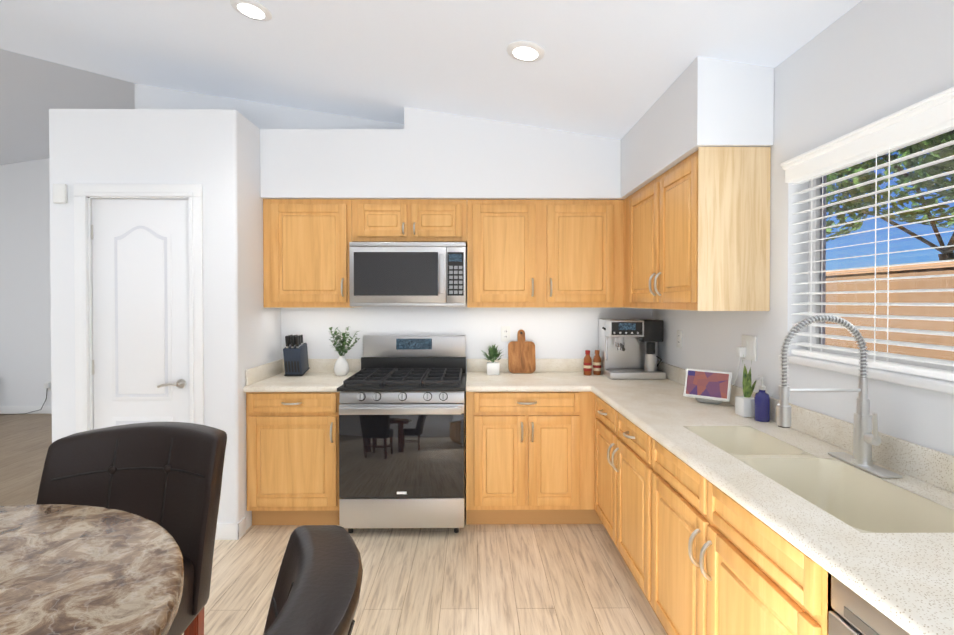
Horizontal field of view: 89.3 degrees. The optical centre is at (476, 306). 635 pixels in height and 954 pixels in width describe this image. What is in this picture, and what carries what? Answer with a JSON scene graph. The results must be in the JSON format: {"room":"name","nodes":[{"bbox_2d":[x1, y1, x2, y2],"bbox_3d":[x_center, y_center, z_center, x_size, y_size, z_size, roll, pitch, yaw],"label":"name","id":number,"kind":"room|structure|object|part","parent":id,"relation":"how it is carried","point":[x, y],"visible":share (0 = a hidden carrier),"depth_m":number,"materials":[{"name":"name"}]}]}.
{"room":"kitchen","nodes":[
{"label":"kitchen","id":0,"kind":"room"},
{"bbox_2d":[0,158,51,405],"bbox_3d":[-5.789,-0.714,6.276,6.480,4.200,0.120,0,1,-1],"label":"wall","id":1,"kind":"structure","parent":0,"point":[25,332],"depth_m":6.22,"materials":[{"name":"white paint"}]},
{"bbox_2d":[0,406,51,413],"bbox_3d":[-5.778,1.337,6.232,6.260,0.100,0.012,0,1,-1],"label":"baseboard","id":2,"kind":"structure","parent":1,"relation":"attached to","point":[21,409],"depth_m":6.21,"materials":[{"name":"white"}]},
{"bbox_2d":[3,381,50,414],"bbox_3d":[-5.908,1.178,6.133,0.841,0.411,0.203,0,1,-1],"label":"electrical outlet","id":3,"kind":"object","parent":1,"relation":"attached to","point":[47,385],"visible":0.83,"depth_m":6.19,"materials":[{"name":"white"}]},
{"bbox_2d":[0,49,136,164],"bbox_3d":[-5.766,-1.970,3.679,6.480,1.295,5.247,0,1,-1],"label":"wall","id":4,"kind":"structure","parent":0,"point":[33,90],"depth_m":4.58,"materials":[{"name":"white paint"}]},
{"bbox_2d":[134,84,136,108],"bbox_3d":[-2.587,-0.700,4.980,0.100,4.200,2.530,0,1,-1],"label":"wall","id":5,"kind":"structure","parent":0,"point":[135,96],"depth_m":3.71,"materials":[{"name":"white paint"}]},
{"bbox_2d":[49,109,238,522],"bbox_3d":[-2.019,0.116,2.978,1.120,2.610,0.100,0,1,-1],"label":"wall","id":6,"kind":"structure","parent":0,"point":[214,167],"depth_m":2.92,"materials":[{"name":"white paint"}]},
{"bbox_2d":[53,184,67,202],"bbox_3d":[-2.506,-0.676,2.905,0.075,0.115,0.022,0,1,-1],"label":"sensor","id":7,"kind":"object","parent":6,"relation":"attached to","point":[59,193],"visible":0.98,"depth_m":2.89,"materials":[{"name":"white plastic"}]},
{"bbox_2d":[74,184,203,432],"bbox_3d":[-2.040,0.343,2.969,0.766,2.157,0.124,0,1,-1],"label":"door frame","id":8,"kind":"structure","parent":6,"relation":"attached to","point":[85,195],"depth_m":2.91,"materials":[{"name":"white wood"}]},
{"bbox_2d":[91,199,189,428],"bbox_3d":[-2.042,0.380,2.957,0.597,2.058,0.043,0,1,-1],"label":"door leaf","id":9,"kind":"structure","parent":6,"relation":"in","point":[140,255],"depth_m":2.94,"materials":[{"name":"white wood"}]},
{"bbox_3d":[-2.335,0.361,2.940,0.012,1.710,0.008,0,1,-1],"label":"pantry door hinges","id":10,"kind":"part","parent":9,"relation":"part of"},
{"bbox_2d":[157,379,186,387],"bbox_3d":[-1.843,0.472,2.916,0.146,0.056,0.060,0,1,-1],"label":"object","id":11,"kind":"structure","parent":9,"relation":"attached to","point":[180,383],"depth_m":2.91,"materials":[{"name":"silver metal"}]},
{"bbox_2d":[215,517,245,539],"bbox_3d":[-2.022,1.368,3.276,1.144,0.100,0.692,0,1,-1],"label":"baseboard","id":12,"kind":"structure","parent":6,"relation":"attached to","point":[230,531],"depth_m":2.93,"materials":[{"name":"white wood"}]},
{"bbox_2d":[237,111,280,529],"bbox_3d":[-1.512,0.113,3.282,0.100,2.610,0.657,0,1,-1],"label":"wall","id":13,"kind":"structure","parent":0,"point":[259,334],"depth_m":3.10,"materials":[{"name":"white paint"}]},
{"bbox_2d":[244,359,282,386],"bbox_3d":[-1.451,0.448,3.318,0.016,0.100,0.560,0,1,-1],"label":"backsplash","id":14,"kind":"structure","parent":13,"relation":"attached to","point":[252,375],"depth_m":3.26,"materials":[{"name":"beige stone"}]},
{"bbox_2d":[0,414,666,634],"bbox_3d":[-3.754,1.483,1.807,10.470,0.100,9.200,0,1,-1],"label":"floor","id":15,"kind":"structure","parent":0,"point":[524,579],"depth_m":2.55,"materials":[{"name":"brown wood"}]},
{"bbox_2d":[0,504,183,634],"bbox_3d":[-1.138,0.990,0.685,1.240,0.910,1.240,0,1,-1],"label":"dining table","id":16,"kind":"object","parent":15,"relation":"on","point":[67,569],"visible":1,"depth_m":0.96,"materials":[{"name":"stone"}]},
{"bbox_2d":[36,422,226,634],"bbox_3d":[-1.116,0.927,1.441,0.535,1.020,0.623,0,1,-1],"label":"bar chair","id":17,"kind":"object","parent":15,"relation":"on","point":[167,476],"visible":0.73,"depth_m":1.58,"materials":[{"name":"black leather"}]},
{"bbox_2d":[243,391,339,524],"bbox_3d":[-1.157,0.977,3.328,0.605,0.880,0.587,0,1,-1],"label":"base cabinet","id":18,"kind":"object","parent":15,"relation":"on","point":[292,437],"depth_m":3.04,"materials":[{"name":"brown wood"}]},
{"bbox_2d":[243,371,358,390],"bbox_3d":[-1.157,0.517,3.323,0.605,0.040,0.587,0,1,-1],"label":"countertop","id":19,"kind":"structure","parent":18,"relation":"on","point":[311,380],"depth_m":3.16,"materials":[{"name":"beige stone"}]},
{"bbox_2d":[283,335,309,375],"bbox_3d":[-1.293,0.349,3.459,0.128,0.288,0.191,0,1,-1],"label":"knife block","id":20,"kind":"object","parent":19,"relation":"on","point":[295,352],"visible":1,"depth_m":3.39,"materials":[{"name":"blue plastic"}]},
{"bbox_2d":[329,327,359,375],"bbox_3d":[-0.942,0.319,3.446,0.251,0.353,0.161,0,1,-1],"label":"vase","id":21,"kind":"object","parent":19,"relation":"on","point":[341,366],"visible":1,"depth_m":3.44,"materials":[{"name":"white ceramic"}]},
{"bbox_2d":[263,525,362,634],"bbox_3d":[-0.470,0.916,0.641,0.617,1.060,0.530,0,1,-1],"label":"bar chair","id":22,"kind":"object","parent":15,"relation":"on","point":[317,589],"visible":1,"depth_m":0.69,"materials":[{"name":"black leather"}]},
{"bbox_2d":[337,335,466,532],"bbox_3d":[-0.462,0.820,3.246,0.780,1.197,0.717,0,1,-1],"label":"range","id":23,"kind":"object","parent":15,"relation":"on","point":[402,431],"visible":1,"depth_m":2.95,"materials":[{"name":"silver metal"}]},
{"bbox_2d":[466,379,582,524],"bbox_3d":[0.288,0.977,3.341,0.720,0.880,0.587,0,1,-1],"label":"base cabinet","id":24,"kind":"object","parent":15,"relation":"on","point":[524,449],"depth_m":3.05,"materials":[{"name":"brown wood"}]},
{"bbox_2d":[467,371,670,390],"bbox_3d":[0.621,0.517,3.339,1.387,0.040,0.587,0,1,-1],"label":"countertop","id":25,"kind":"structure","parent":24,"relation":"on","point":[476,380],"depth_m":3.20,"materials":[{"name":"beige stone"}]},
{"bbox_2d":[481,345,503,374],"bbox_3d":[0.118,0.384,3.495,0.174,0.222,0.102,0,1,-1],"label":"potted plant","id":26,"kind":"object","parent":25,"relation":"on","point":[493,367],"visible":1,"depth_m":3.47,"materials":[{"name":"white ceramic"}]},
{"bbox_2d":[508,329,535,372],"bbox_3d":[0.331,0.334,3.579,0.200,0.320,0.093,0,1,-1],"label":"cutting board","id":27,"kind":"object","parent":25,"relation":"on","point":[521,354],"visible":0.96,"depth_m":3.56,"materials":[{"name":"brown wood"}]},
{"bbox_2d":[583,350,591,374],"bbox_3d":[0.796,0.407,3.477,0.059,0.176,0.060,0,1,-1],"label":"bottle","id":28,"kind":"object","parent":25,"relation":"on","point":[587,366],"visible":1,"depth_m":3.46,"materials":[{"name":"brown glass"}]},
{"bbox_2d":[593,350,600,374],"bbox_3d":[0.868,0.407,3.493,0.059,0.176,0.060,0,1,-1],"label":"bottle","id":29,"kind":"object","parent":25,"relation":"on","point":[597,364],"visible":1,"depth_m":3.47,"materials":[{"name":"brown glass"}]},
{"bbox_2d":[598,319,665,378],"bbox_3d":[1.080,0.296,3.392,0.405,0.400,0.403,0,1,-1],"label":"coffee machine","id":30,"kind":"object","parent":25,"relation":"on","point":[628,348],"visible":0.98,"depth_m":3.33,"materials":[{"name":"silver metal"}]},
{"bbox_2d":[591,391,790,634],"bbox_3d":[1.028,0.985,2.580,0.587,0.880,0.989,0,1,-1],"label":"base cabinet","id":31,"kind":"object","parent":15,"relation":"on","point":[723,518],"depth_m":1.81,"materials":[{"name":"brown wood"}]},
{"bbox_2d":[591,383,953,634],"bbox_3d":[1.041,0.541,1.095,0.587,0.040,3.909,0,1,-1],"label":"countertop","id":32,"kind":"structure","parent":31,"relation":"on","point":[908,576],"depth_m":1.13,"materials":[{"name":"beige stone"}]},
{"bbox_2d":[683,368,731,403],"bbox_3d":[1.202,0.419,2.510,0.224,0.172,0.090,1,1,41],"label":"smart display","id":33,"kind":"object","parent":32,"relation":"on","point":[708,386],"visible":1,"depth_m":2.49,"materials":[{"name":"white plastic"}]},
{"bbox_2d":[735,355,755,416],"bbox_3d":[1.265,0.369,2.234,0.099,0.277,0.088,0,1,-1],"label":"snake plant","id":34,"kind":"object","parent":32,"relation":"on","point":[744,405],"visible":0.96,"depth_m":2.23,"materials":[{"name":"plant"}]},
{"bbox_2d":[754,377,769,421],"bbox_3d":[1.261,0.410,2.146,0.074,0.197,0.062,0,1,-1],"label":"soap bottle","id":35,"kind":"object","parent":32,"relation":"on","point":[761,405],"visible":1,"depth_m":2.12,"materials":[{"name":"blue plastic"}]},
{"bbox_2d":[679,423,953,624],"bbox_3d":[1.043,0.621,1.586,0.330,0.210,0.951,0,1,-1],"label":"sink","id":36,"kind":"object","parent":32,"relation":"in","point":[868,502],"depth_m":1.54,"materials":[{"name":"beige ceramic"}]},
{"bbox_2d":[777,314,901,477],"bbox_3d":[1.123,0.270,1.558,0.306,0.489,0.230,0,1,-1],"label":"faucet","id":37,"kind":"object","parent":32,"relation":"on","point":[865,439],"visible":1,"depth_m":1.55,"materials":[{"name":"silver metal"}]},
{"bbox_2d":[828,574,909,634],"bbox_3d":[1.003,1.006,0.745,0.616,0.876,0.592,0,1,-1],"label":"dishwasher","id":38,"kind":"object","parent":15,"relation":"on","point":[853,613],"visible":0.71,"depth_m":0.97,"materials":[{"name":"silver metal"}]},
{"bbox_2d":[137,84,651,378],"bbox_3d":[-0.530,-0.119,3.679,3.990,3.066,0.120,0,1,-1],"label":"wall","id":39,"kind":"structure","parent":0,"point":[561,333],"depth_m":3.62,"materials":[{"name":"white paint"}]},
{"bbox_2d":[263,199,353,307],"bbox_3d":[-1.159,-0.362,3.445,0.602,0.737,0.327,0,1,-1],"label":"upper cabinet","id":40,"kind":"object","parent":39,"relation":"attached to","point":[306,246],"depth_m":3.28,"materials":[{"name":"brown wood"}]},
{"bbox_2d":[351,199,418,241],"bbox_3d":[-0.629,-0.587,3.448,0.452,0.287,0.327,0,1,-1],"label":"upper cabinet","id":41,"kind":"object","parent":39,"relation":"attached to","point":[372,220],"depth_m":3.29,"materials":[{"name":"brown wood"}]},
{"bbox_2d":[349,242,465,306],"bbox_3d":[-0.464,-0.213,3.401,0.774,0.430,0.427,0,1,-1],"label":"microwave","id":42,"kind":"object","parent":41,"relation":"attached to","point":[407,274],"visible":1,"depth_m":3.21,"materials":[{"name":"silver metal"}]},
{"bbox_2d":[283,359,592,370],"bbox_3d":[-0.075,0.444,3.618,2.774,0.100,0.016,0,1,-1],"label":"backsplash","id":43,"kind":"structure","parent":39,"relation":"attached to","point":[314,364],"depth_m":3.61,"materials":[{"name":"beige stone"}]},
{"bbox_2d":[260,107,625,199],"bbox_3d":[-0.073,-1.040,3.437,2.774,0.613,0.347,0,1,-1],"label":"wall","id":44,"kind":"structure","parent":39,"relation":"attached to","point":[453,156],"depth_m":3.26,"materials":[{"name":"white paint"}]},
{"bbox_2d":[419,199,466,242],"bbox_3d":[-0.297,-0.587,3.451,0.452,0.287,0.327,0,1,-1],"label":"upper cabinet","id":45,"kind":"object","parent":39,"relation":"attached to","point":[440,220],"depth_m":3.29,"materials":[{"name":"brown wood"}]},
{"bbox_2d":[466,200,542,307],"bbox_3d":[0.186,-0.362,3.457,0.508,0.737,0.327,0,1,-1],"label":"upper cabinet","id":46,"kind":"object","parent":39,"relation":"attached to","point":[504,245],"depth_m":3.30,"materials":[{"name":"brown wood"}]},
{"bbox_2d":[501,326,509,341],"bbox_3d":[0.215,0.209,3.624,0.070,0.114,0.009,0,1,-1],"label":"electrical outlet","id":47,"kind":"object","parent":39,"relation":"attached to","point":[505,333],"visible":1,"depth_m":3.62,"materials":[{"name":"white plastic"}]},
{"bbox_2d":[543,200,618,307],"bbox_3d":[0.688,-0.363,3.462,0.497,0.737,0.327,0,1,-1],"label":"upper cabinet","id":48,"kind":"object","parent":39,"relation":"attached to","point":[581,237],"depth_m":3.30,"materials":[{"name":"brown wood"}]},
{"bbox_2d":[0,0,861,139],"bbox_3d":[-3.741,-1.878,0.372,10.470,1.710,6.640,0,1,-1],"label":"ceiling","id":49,"kind":"structure","parent":0,"point":[614,69],"depth_m":2.55,"materials":[{"name":"white paint"}]},
{"bbox_2d":[230,0,272,21],"bbox_3d":[-1.079,-1.418,2.311,0.186,0.035,0.188,0,1,-1],"label":"recessed light","id":50,"kind":"object","parent":49,"relation":"in","point":[254,10],"visible":0.96,"depth_m":2.30,"materials":[{"name":"white plastic"}]},
{"bbox_2d":[506,40,544,61],"bbox_3d":[0.234,-1.222,2.325,0.186,0.035,0.188,0,1,-1],"label":"recessed light","id":51,"kind":"object","parent":49,"relation":"in","point":[524,51],"visible":1,"depth_m":2.31,"materials":[{"name":"white plastic"}]},
{"bbox_2d":[652,0,953,455],"bbox_3d":[1.418,0.200,0.500,0.150,2.493,6.520,0,1,-1],"label":"wall","id":52,"kind":"structure","parent":0,"point":[861,64],"depth_m":1.84,"materials":[{"name":"white paint"}]},
{"bbox_2d":[677,330,681,347],"bbox_3d":[1.314,0.214,3.139,0.009,0.114,0.070,0,1,-1],"label":"electrical outlet","id":53,"kind":"object","parent":52,"relation":"attached to","point":[679,338],"visible":1,"depth_m":3.13,"materials":[{"name":"white plastic"}]},
{"bbox_2d":[619,147,770,310],"bbox_3d":[1.156,-0.355,2.752,0.327,0.737,1.141,0,1,-1],"label":"upper cabinet","id":54,"kind":"object","parent":52,"relation":"attached to","point":[691,232],"depth_m":2.19,"materials":[{"name":"brown wood"}]},
{"bbox_2d":[621,56,773,197],"bbox_3d":[1.149,-0.924,2.715,0.342,0.395,1.117,0,1,-1],"label":"wall","id":55,"kind":"structure","parent":52,"relation":"attached to","point":[701,101],"depth_m":2.16,"materials":[{"name":"white paint"}]},
{"bbox_2d":[731,335,756,384],"bbox_3d":[1.306,0.272,2.375,0.039,0.260,0.170,0,1,-1],"label":"electrical outlet","id":56,"kind":"object","parent":52,"relation":"attached to","point":[748,349],"visible":1,"depth_m":2.35,"materials":[{"name":"white plastic"}]},
{"bbox_2d":[658,361,953,494],"bbox_3d":[1.324,0.468,1.383,0.016,0.100,4.480,0,1,-1],"label":"backsplash","id":57,"kind":"structure","parent":52,"relation":"attached to","point":[935,468],"depth_m":1.57,"materials":[{"name":"beige stone"}]},
{"bbox_2d":[778,87,953,394],"bbox_3d":[1.387,-0.176,1.151,0.171,0.848,1.890,0,1,-1],"label":"window unit","id":58,"kind":"structure","parent":52,"relation":"in","point":[880,231],"depth_m":1.65,"materials":[{"name":"white"}]},
{"bbox_3d":[1.368,0.234,1.155,0.106,0.028,1.890,0,1,-1],"label":"sill","id":59,"kind":"part","parent":58,"relation":"part of","materials":[{"name":"white"}]},
{"bbox_3d":[1.447,-0.190,1.151,0.050,0.820,1.830,0,1,-1],"label":"frame","id":60,"kind":"part","parent":58,"relation":"part of","materials":[{"name":"white plastic"}]}
]}

